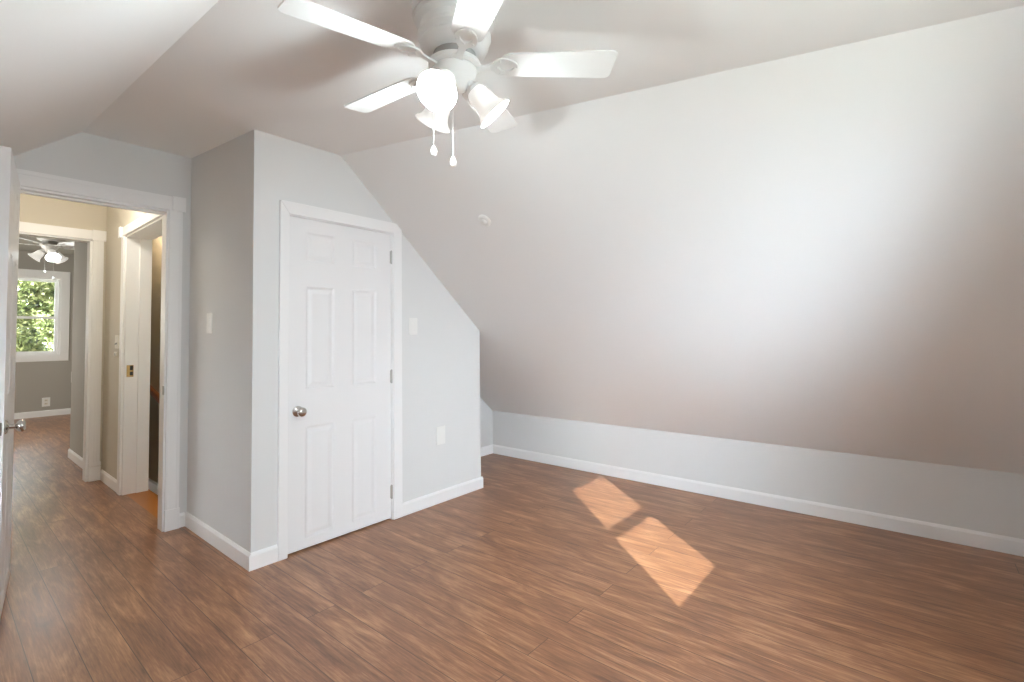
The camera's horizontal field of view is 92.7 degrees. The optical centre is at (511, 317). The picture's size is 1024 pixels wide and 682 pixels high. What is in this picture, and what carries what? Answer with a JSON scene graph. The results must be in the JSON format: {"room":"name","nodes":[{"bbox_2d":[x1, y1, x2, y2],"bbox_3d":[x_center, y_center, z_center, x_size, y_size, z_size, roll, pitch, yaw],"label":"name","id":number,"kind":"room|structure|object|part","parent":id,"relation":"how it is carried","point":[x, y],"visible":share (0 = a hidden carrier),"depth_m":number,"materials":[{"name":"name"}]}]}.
{"room":"empty attic bedroom","nodes":[
{"label":"empty attic bedroom","id":0,"kind":"room"},
{"bbox_2d":[14,251,73,412],"bbox_3d":[-8.602,0.224,8.077,0.160,2.950,3.840,-2,-3,40],"label":"wall","id":1,"kind":"structure","parent":0,"point":[34,381],"depth_m":8.50,"materials":[{"name":"grey paint"}]},
{"bbox_2d":[14,408,70,418],"bbox_3d":[-8.519,1.643,7.968,0.014,0.105,3.600,-2,-3,40],"label":"baseboard","id":2,"kind":"structure","parent":1,"relation":"attached to","point":[33,414],"depth_m":8.44,"materials":[{"name":"white paint"}]},
{"bbox_2d":[16,269,69,361],"bbox_3d":[-8.354,-0.041,8.347,0.154,1.584,1.154,-2,-3,40],"label":"window","id":3,"kind":"structure","parent":1,"relation":"in","point":[60,352],"depth_m":8.64,"materials":[{"name":"white paint"}]},
{"bbox_3d":[-8.351,0.293,8.335,0.030,0.646,0.860,-2,-3,40],"label":"sash","id":4,"kind":"part","parent":3,"relation":"part of","materials":[{"name":"white paint"}]},
{"bbox_3d":[-8.386,-0.335,8.381,0.030,0.694,0.860,-2,-3,40],"label":"sash","id":5,"kind":"part","parent":3,"relation":"part of","materials":[{"name":"glass"}]},
{"bbox_2d":[42,397,49,406],"bbox_3d":[-8.101,1.462,8.484,0.009,0.155,0.105,-2,-3,40],"label":"wall outlet","id":6,"kind":"object","parent":1,"relation":"attached to","point":[45,401],"visible":1,"depth_m":8.48,"materials":[{"name":"white plastic"}]},
{"bbox_2d":[19,236,73,254],"bbox_3d":[-6.410,-1.293,6.292,5.910,0.100,3.840,-2,-3,40],"label":"ceiling","id":7,"kind":"structure","parent":0,"point":[22,247],"depth_m":7.99,"materials":[{"name":"grey paint"}]},
{"bbox_2d":[19,237,73,279],"bbox_3d":[-6.264,-0.886,6.636,1.214,0.732,1.234,-2,-3,40],"label":"ceiling fan","id":8,"kind":"object","parent":7,"relation":"hanging from","point":[49,246],"visible":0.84,"depth_m":6.54,"materials":[{"name":"white"}]},
{"bbox_3d":[-6.388,-0.833,6.550,0.151,0.166,0.164,-2,-3,40],"label":"lamp shade","id":9,"kind":"part","parent":8,"relation":"part of","materials":[{"name":"white glass"}]},
{"bbox_3d":[-6.142,-0.837,6.527,0.166,0.166,0.157,-2,-3,40],"label":"lamp shade","id":10,"kind":"part","parent":8,"relation":"part of","materials":[{"name":"white glass"}]},
{"bbox_3d":[-6.248,-0.827,6.750,0.152,0.166,0.161,-2,-3,40],"label":"lamp shade","id":11,"kind":"part","parent":8,"relation":"part of","materials":[{"name":"white glass"}]},
{"bbox_3d":[-5.853,-0.992,6.532,0.455,0.034,0.149,-1,-2,8],"label":"blade","id":12,"kind":"part","parent":8,"relation":"part of","materials":[{"name":"white"}]},
{"bbox_2d":[19,193,106,468],"bbox_3d":[-4.623,0.021,3.844,0.120,2.950,2.185,-2,-3,40],"label":"wall","id":13,"kind":"structure","parent":0,"point":[33,209],"depth_m":4.48,"materials":[{"name":"beige paint"}]},
{"bbox_2d":[19,221,106,481],"bbox_3d":[-4.215,0.337,4.300,0.148,2.344,0.942,-2,-3,40],"label":"door frame","id":14,"kind":"structure","parent":13,"relation":"attached to","point":[98,237],"depth_m":4.56,"materials":[{"name":"white paint"}]},
{"bbox_2d":[13,132,190,512],"bbox_3d":[-3.352,0.023,2.285,0.090,2.800,3.419,-2,-3,40],"label":"wall","id":15,"kind":"structure","parent":0,"point":[80,156],"depth_m":3.28,"materials":[{"name":"white paint"}]},
{"bbox_2d":[0,146,25,618],"bbox_3d":[-2.580,0.317,2.486,0.178,2.190,0.777,1,-3,-43],"label":"door","id":16,"kind":"structure","parent":15,"relation":"in","point":[9,180],"depth_m":2.31,"materials":[{"name":"white paint"}]},
{"bbox_3d":[-2.326,0.507,2.286,0.072,0.066,0.066,1,-3,-43],"label":"knob","id":17,"kind":"part","parent":16,"relation":"part of","materials":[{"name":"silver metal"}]},
{"bbox_2d":[16,168,185,531],"bbox_3d":[-3.159,0.312,3.434,1.335,2.305,1.283,-2,-3,40],"label":"door frame","id":18,"kind":"structure","parent":15,"relation":"attached to","point":[176,206],"depth_m":3.42,"materials":[{"name":"white paint"}]},
{"bbox_3d":[-3.260,0.453,4.165,0.002,0.100,0.048,-2,-3,40],"label":"lock plate","id":19,"kind":"part","parent":18,"relation":"part of","materials":[{"name":"gold metal"}]},
{"bbox_2d":[179,512,184,527],"bbox_3d":[-2.303,1.407,3.394,0.014,0.095,0.045,-2,-3,40],"label":"baseboard","id":20,"kind":"structure","parent":15,"relation":"attached to","point":[182,515],"depth_m":3.39,"materials":[{"name":"white paint"}]},
{"bbox_2d":[70,207,145,479],"bbox_3d":[-3.653,0.137,4.552,3.278,3.150,0.200,-2,-3,40],"label":"wall","id":21,"kind":"structure","parent":0,"point":[116,217],"depth_m":4.57,"materials":[{"name":"beige paint"}]},
{"bbox_2d":[68,449,82,468],"bbox_3d":[-4.483,1.494,5.067,1.284,0.095,0.014,-2,-3,40],"label":"baseboard","id":22,"kind":"structure","parent":21,"relation":"attached to","point":[72,455],"depth_m":5.19,"materials":[{"name":"white paint"}]},
{"bbox_2d":[100,469,116,492],"bbox_3d":[-3.605,1.458,4.368,0.640,0.095,0.014,-2,-3,40],"label":"baseboard","id":23,"kind":"structure","parent":21,"relation":"attached to","point":[110,481],"depth_m":4.36,"materials":[{"name":"white paint"}]},
{"bbox_2d":[114,335,118,348],"bbox_3d":[-3.496,0.212,4.308,0.130,0.118,0.021,-2,-3,40],"label":"light switch","id":24,"kind":"object","parent":21,"relation":"attached to","point":[116,344],"visible":0.9,"depth_m":4.30,"materials":[{"name":"beige plastic"}]},
{"bbox_2d":[0,0,218,155],"bbox_3d":[-1.767,-0.168,0.500,4.942,2.886,2.698,-2,-3,40],"label":"ceiling","id":25,"kind":"structure","parent":0,"point":[63,63],"depth_m":1.59,"materials":[{"name":"white paint"}]},
{"bbox_2d":[148,236,161,482],"bbox_3d":[-3.073,0.579,4.512,2.310,3.650,0.120,-2,-3,40],"label":"wall","id":26,"kind":"structure","parent":0,"point":[156,243],"depth_m":4.81,"materials":[{"name":"beige paint"}]},
{"bbox_2d":[148,478,157,494],"bbox_3d":[-3.058,1.617,4.384,2.190,0.095,0.014,-2,-3,40],"label":"baseboard","id":27,"kind":"structure","parent":26,"relation":"attached to","point":[152,485],"depth_m":4.73,"materials":[{"name":"white paint"}]},
{"bbox_2d":[150,385,159,402],"bbox_3d":[-3.181,0.762,4.467,1.650,0.442,0.079,-2,-3,40],"label":"handrail","id":28,"kind":"object","parent":26,"relation":"attached to","point":[154,393],"visible":0.02,"depth_m":4.57,"materials":[{"name":"brown wood"}]},
{"bbox_2d":[187,133,246,547],"bbox_3d":[-1.900,0.067,3.209,0.956,2.750,0.100,-2,-3,40],"label":"wall","id":29,"kind":"structure","parent":0,"point":[216,383],"depth_m":3.13,"materials":[{"name":"white paint"}]},
{"bbox_2d":[206,313,211,332],"bbox_3d":[-2.000,0.035,3.222,0.086,0.132,0.010,-2,-3,40],"label":"light switch","id":30,"kind":"object","parent":29,"relation":"attached to","point":[209,315],"visible":1,"depth_m":3.21,"materials":[{"name":"white plastic"}]},
{"bbox_2d":[185,512,251,571],"bbox_3d":[-1.878,1.390,3.079,1.070,0.095,0.014,-2,-3,40],"label":"baseboard","id":31,"kind":"structure","parent":29,"relation":"attached to","point":[235,552],"depth_m":3.00,"materials":[{"name":"white paint"}]},
{"bbox_2d":[243,129,480,552],"bbox_3d":[-0.922,0.152,3.554,0.100,2.582,1.885,-2,-3,40],"label":"wall","id":32,"kind":"structure","parent":0,"point":[441,363],"depth_m":3.28,"materials":[{"name":"white paint"}]},
{"bbox_2d":[252,544,277,569],"bbox_3d":[-1.421,1.374,2.803,0.014,0.095,0.147,-2,-3,40],"label":"baseboard","id":33,"kind":"structure","parent":32,"relation":"attached to","point":[269,555],"depth_m":2.80,"materials":[{"name":"white paint"}]},
{"bbox_2d":[277,200,402,560],"bbox_3d":[-1.136,0.367,3.271,0.119,2.136,0.895,-2,-3,40],"label":"door frame","id":34,"kind":"structure","parent":32,"relation":"attached to","point":[286,208],"depth_m":3.11,"materials":[{"name":"white paint"}]},
{"bbox_2d":[288,216,392,553],"bbox_3d":[-1.098,0.401,3.233,0.106,2.041,0.760,-2,-3,40],"label":"door","id":35,"kind":"structure","parent":32,"relation":"in","point":[340,371],"depth_m":3.21,"materials":[{"name":"white paint"}]},
{"bbox_3d":[-1.288,0.572,2.970,0.072,0.066,0.066,-2,-3,40],"label":"knob","id":36,"kind":"part","parent":35,"relation":"part of","materials":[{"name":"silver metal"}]},
{"bbox_2d":[409,318,416,334],"bbox_3d":[-0.745,0.064,3.685,0.009,0.126,0.080,-2,-3,40],"label":"light switch","id":37,"kind":"object","parent":32,"relation":"attached to","point":[412,321],"visible":1,"depth_m":3.68,"materials":[{"name":"white plastic"}]},
{"bbox_2d":[436,426,444,444],"bbox_3d":[-0.562,0.929,3.862,0.008,0.142,0.090,-2,-3,40],"label":"blank wall plate","id":38,"kind":"object","parent":32,"relation":"attached to","point":[440,431],"visible":1,"depth_m":3.86,"materials":[{"name":"white plastic"}]},
{"bbox_2d":[403,476,482,515],"bbox_3d":[-0.528,1.404,3.875,0.014,0.095,0.860,-2,-3,40],"label":"baseboard","id":39,"kind":"structure","parent":32,"relation":"attached to","point":[420,503],"depth_m":3.83,"materials":[{"name":"white paint"}]},
{"bbox_2d":[480,397,492,446],"bbox_3d":[-0.564,0.801,5.146,0.100,1.397,1.047,-2,-3,40],"label":"wall","id":40,"kind":"structure","parent":0,"point":[485,411],"depth_m":5.38,"materials":[{"name":"white paint"}]},
{"bbox_2d":[481,445,492,456],"bbox_3d":[-0.533,1.449,5.060,0.014,0.095,0.983,-2,-3,40],"label":"baseboard","id":41,"kind":"structure","parent":40,"relation":"attached to","point":[486,450],"depth_m":5.36,"materials":[{"name":"white paint"}]},
{"bbox_2d":[0,414,1023,681],"bbox_3d":[-3.626,1.635,4.279,12.650,0.265,6.600,-2,-3,40],"label":"floor","id":42,"kind":"structure","parent":0,"point":[540,572],"depth_m":2.45,"materials":[{"name":"brown wood"}]},
{"bbox_2d":[83,0,1023,157],"bbox_3d":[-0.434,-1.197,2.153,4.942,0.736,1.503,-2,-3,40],"label":"ceiling","id":43,"kind":"structure","parent":0,"point":[244,66],"depth_m":1.90,"materials":[{"name":"white paint"}]},
{"bbox_2d":[278,0,617,166],"bbox_3d":[-0.216,-0.763,1.626,1.000,0.539,1.025,-2,-3,40],"label":"ceiling fan","id":44,"kind":"object","parent":43,"relation":"hanging from","point":[454,37],"visible":1,"depth_m":1.56,"materials":[{"name":"white"}]},
{"bbox_3d":[-0.466,-0.839,1.417,0.378,0.029,0.123,1,-3,-38],"label":"blade","id":45,"kind":"part","parent":44,"relation":"part of","materials":[{"name":"white wood"}]},
{"bbox_3d":[-0.462,-0.825,1.815,0.378,0.029,0.123,-2,-3,33],"label":"blade","id":46,"kind":"part","parent":44,"relation":"part of","materials":[{"name":"white wood"}]},
{"bbox_3d":[-0.261,-0.704,1.694,0.136,0.136,0.128,-2,-3,40],"label":"lamp shade","id":47,"kind":"part","parent":44,"relation":"part of","materials":[{"name":"white glass"}]},
{"bbox_3d":[-0.258,-0.668,1.607,0.003,0.211,0.003,-2,-3,40],"label":"pull chain","id":48,"kind":"part","parent":44,"relation":"part of","materials":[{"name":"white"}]},
{"bbox_3d":[-0.217,-0.712,1.496,0.124,0.136,0.135,-2,-3,40],"label":"lamp shade","id":49,"kind":"part","parent":44,"relation":"part of","materials":[{"name":"white glass"}]},
{"bbox_3d":[-0.216,-0.724,1.513,0.053,0.076,0.072,-2,-3,40],"label":"bulb","id":50,"kind":"part","parent":44,"relation":"part of","materials":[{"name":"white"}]},
{"bbox_2d":[437,69,454,88],"bbox_3d":[-0.205,-0.765,1.552,0.059,0.066,0.065,-2,-3,40],"label":"socket","id":51,"kind":"object","parent":44,"relation":"attached to","point":[451,72],"depth_m":1.53,"materials":[{"name":"white"}]},
{"bbox_2d":[467,80,479,94],"bbox_3d":[-0.127,-0.764,1.623,0.060,0.066,0.063,-2,-3,40],"label":"socket","id":52,"kind":"object","parent":44,"relation":"attached to","point":[473,88],"depth_m":1.60,"materials":[{"name":"white"}]},
{"bbox_3d":[-0.087,-0.848,1.290,0.123,0.029,0.378,0,-2,-20],"label":"blade","id":53,"kind":"part","parent":44,"relation":"part of","materials":[{"name":"white wood"}]},
{"bbox_3d":[-0.069,-0.708,1.631,0.127,0.136,0.132,-2,-3,40],"label":"lamp shade","id":54,"kind":"part","parent":44,"relation":"part of","materials":[{"name":"white glass"}]},
{"bbox_3d":[-0.081,-0.824,1.935,0.123,0.029,0.378,-1,-2,15],"label":"blade","id":55,"kind":"part","parent":44,"relation":"part of","materials":[{"name":"white"}]},
{"bbox_3d":[0.150,-0.839,1.611,0.378,0.029,0.123,-1,-2,-3],"label":"blade","id":56,"kind":"part","parent":44,"relation":"part of","materials":[{"name":"white wood"}]},
{"bbox_2d":[341,5,1023,473],"bbox_3d":[0.575,-0.248,3.317,4.942,2.570,2.543,-2,-3,40],"label":"ceiling","id":57,"kind":"structure","parent":0,"point":[823,249],"depth_m":2.54,"materials":[{"name":"white paint"}]},
{"bbox_2d":[478,215,490,226],"bbox_3d":[-0.177,-0.626,3.146,0.092,0.064,0.072,-2,-3,40],"label":"round cover","id":58,"kind":"object","parent":57,"relation":"attached to","point":[483,220],"visible":1,"depth_m":3.13,"materials":[{"name":"white plastic"}]},
{"bbox_2d":[492,411,1023,538],"bbox_3d":[1.379,1.194,4.209,4.942,0.498,0.120,-2,-3,40],"label":"wall","id":59,"kind":"structure","parent":0,"point":[987,501],"depth_m":3.54,"materials":[{"name":"white paint"}]},
{"bbox_2d":[492,444,1023,556],"bbox_3d":[1.413,1.391,4.089,4.250,0.095,0.014,-2,-3,40],"label":"baseboard","id":60,"kind":"structure","parent":59,"relation":"attached to","point":[994,542],"depth_m":3.52,"materials":[{"name":"white paint"}]},
{"label":"outside","id":61,"kind":"structure","parent":0,"visible":0},
{"bbox_3d":[-5.460,4.254,5.735,44.000,0.150,26.000,-2,-3,40],"label":"ground","id":62,"kind":"structure","parent":61,"visible":0},
{"bbox_2d":[16,280,54,351],"bbox_3d":[-9.739,1.187,9.440,2.471,6.358,2.659,0,-2,-26],"label":"leafy tree","id":63,"kind":"object","parent":62,"relation":"on","point":[35,290],"visible":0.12,"depth_m":9.67,"materials":[{"name":"green plant"}]},
{"bbox_2d":[17,288,54,350],"bbox_3d":[-11.733,1.256,12.065,2.546,6.462,2.730,1,-3,-42],"label":"leafy tree","id":64,"kind":"object","parent":62,"relation":"on","point":[46,309],"visible":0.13,"depth_m":11.73,"materials":[{"name":"green plant"}]}
]}

